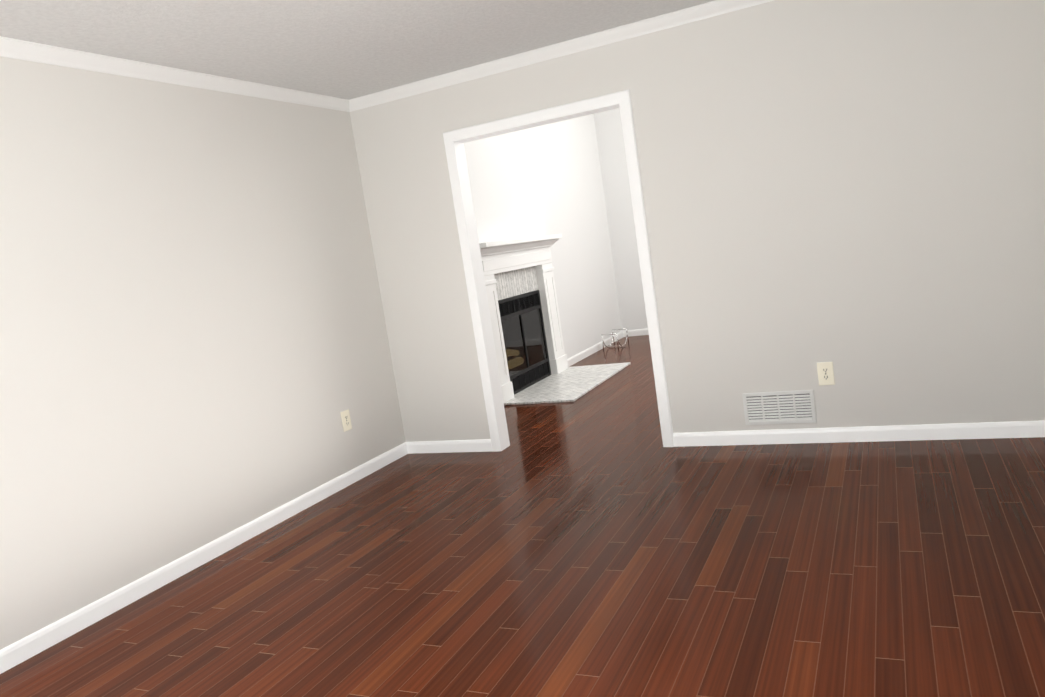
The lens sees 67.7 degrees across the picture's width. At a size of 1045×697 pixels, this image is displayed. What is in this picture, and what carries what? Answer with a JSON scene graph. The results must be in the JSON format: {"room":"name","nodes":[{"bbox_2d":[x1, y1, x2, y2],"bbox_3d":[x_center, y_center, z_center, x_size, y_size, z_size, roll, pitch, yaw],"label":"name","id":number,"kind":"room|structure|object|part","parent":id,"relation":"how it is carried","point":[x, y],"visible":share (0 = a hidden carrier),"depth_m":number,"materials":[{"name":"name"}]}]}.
{"room":"empty room","nodes":[
{"label":"empty room","id":0,"kind":"room"},
{"bbox_2d":[0,56,621,649],"bbox_3d":[-1.078,-1.258,5.471,0.150,4.000,10.058,-5,8,26],"label":"wall","id":1,"kind":"structure","parent":0,"point":[195,353],"depth_m":3.86,"materials":[{"name":"white paint"}]},
{"bbox_2d":[0,36,351,111],"bbox_3d":[-2.102,-1.207,3.101,0.046,0.066,4.658,-5,8,26],"label":"crown molding","id":2,"kind":"structure","parent":1,"relation":"attached to","point":[37,52],"depth_m":3.78,"materials":[{"name":"white wood"}]},
{"bbox_2d":[0,442,407,673],"bbox_3d":[-1.773,1.101,3.398,0.013,0.082,4.658,-5,8,26],"label":"baseboard","id":3,"kind":"structure","parent":1,"relation":"attached to","point":[56,632],"depth_m":3.67,"materials":[{"name":"white wood"}]},
{"bbox_2d":[340,409,351,431],"bbox_3d":[-1.109,0.454,4.905,0.008,0.126,0.080,-5,8,26],"label":"electrical outlet","id":4,"kind":"object","parent":1,"relation":"attached to","point":[346,420],"visible":1,"depth_m":4.90,"materials":[{"name":"beige plastic"}]},
{"bbox_2d":[567,331,623,366],"bbox_3d":[0.846,0.001,9.056,0.013,0.082,2.116,-5,8,26],"label":"baseboard","id":5,"kind":"structure","parent":1,"relation":"attached to","point":[576,358],"depth_m":8.95,"materials":[{"name":"white wood"}]},
{"bbox_2d":[0,0,714,99],"bbox_3d":[-0.380,-1.450,2.234,4.230,0.120,4.917,-5,8,26],"label":"ceiling","id":6,"kind":"structure","parent":0,"point":[348,49],"depth_m":3.74,"materials":[{"name":"paint"}]},
{"bbox_2d":[0,335,1044,696],"bbox_3d":[1.055,0.591,4.843,4.230,0.100,10.058,-5,8,26],"label":"floor","id":7,"kind":"structure","parent":0,"point":[600,541],"depth_m":3.00,"materials":[{"name":"brown wood"}]},
{"bbox_2d":[479,234,630,405],"bbox_3d":[0.067,-0.322,7.237,1.235,1.392,1.779,-5,8,26],"label":"fireplace","id":8,"kind":"object","parent":7,"relation":"on","point":[532,362],"visible":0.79,"depth_m":7.26,"materials":[{"name":"wood"}]},
{"bbox_3d":[0.013,-0.068,7.299,0.004,0.505,0.922,-5,8,26],"label":"glass","id":9,"kind":"part","parent":8,"relation":"part of","materials":[{"name":"grey glass"}]},
{"bbox_2d":[601,328,628,350],"bbox_3d":[1.096,-0.110,9.196,0.192,0.192,0.412,-5,8,26],"label":"rack","id":10,"kind":"object","parent":7,"relation":"on","point":[613,339],"visible":1,"depth_m":9.21,"materials":[{"name":"silver metal"}]},
{"bbox_2d":[594,108,647,330],"bbox_3d":[2.804,-2.282,9.018,4.230,4.000,0.150,-5,8,26],"label":"wall","id":11,"kind":"structure","parent":0,"point":[614,172],"depth_m":9.79,"materials":[{"name":"white paint"}]},
{"bbox_2d":[624,328,648,336],"bbox_3d":[3.044,-0.344,9.192,3.900,0.082,0.013,-5,8,26],"label":"baseboard","id":12,"kind":"structure","parent":11,"relation":"attached to","point":[637,332],"depth_m":9.95,"materials":[{"name":"white wood"}]},
{"bbox_2d":[350,0,1044,441],"bbox_3d":[0.686,-1.392,4.442,3.930,4.000,0.110,-5,8,26],"label":"wall","id":13,"kind":"structure","parent":0,"point":[854,190],"depth_m":4.14,"materials":[{"name":"white paint"}]},
{"bbox_2d":[408,439,491,453],"bbox_3d":[-0.498,0.670,5.322,0.654,0.082,0.013,-5,8,26],"label":"baseboard","id":14,"kind":"structure","parent":13,"relation":"attached to","point":[479,445],"depth_m":5.31,"materials":[{"name":"white wood"}]},
{"bbox_2d":[443,89,673,451],"bbox_3d":[0.228,-0.401,4.847,1.231,2.088,0.146,-5,8,26],"label":"door frame","id":15,"kind":"structure","parent":13,"relation":"attached to","point":[622,99],"depth_m":4.82,"materials":[{"name":"white wood"}]},
{"bbox_2d":[350,0,773,110],"bbox_3d":[0.597,-1.763,4.324,3.810,0.066,0.046,-5,8,26],"label":"crown molding","id":16,"kind":"structure","parent":13,"relation":"attached to","point":[717,7],"depth_m":4.50,"materials":[{"name":"white wood"}]},
{"bbox_2d":[742,390,816,424],"bbox_3d":[1.436,0.332,4.364,0.382,0.185,0.008,-5,8,26],"label":"air vent","id":17,"kind":"object","parent":13,"relation":"in","point":[782,407],"visible":1,"depth_m":4.36,"materials":[{"name":"white metal"}]},
{"bbox_2d":[817,362,834,384],"bbox_3d":[1.646,0.137,4.228,0.080,0.126,0.008,-5,8,26],"label":"electrical outlet","id":18,"kind":"object","parent":13,"relation":"attached to","point":[825,373],"visible":1,"depth_m":4.22,"materials":[{"name":"beige plastic"}]},
{"bbox_2d":[673,420,1044,446],"bbox_3d":[1.795,0.466,4.221,1.985,0.082,0.013,-5,8,26],"label":"baseboard","id":19,"kind":"structure","parent":13,"relation":"attached to","point":[1012,429],"depth_m":4.19,"materials":[{"name":"white wood"}]}
]}

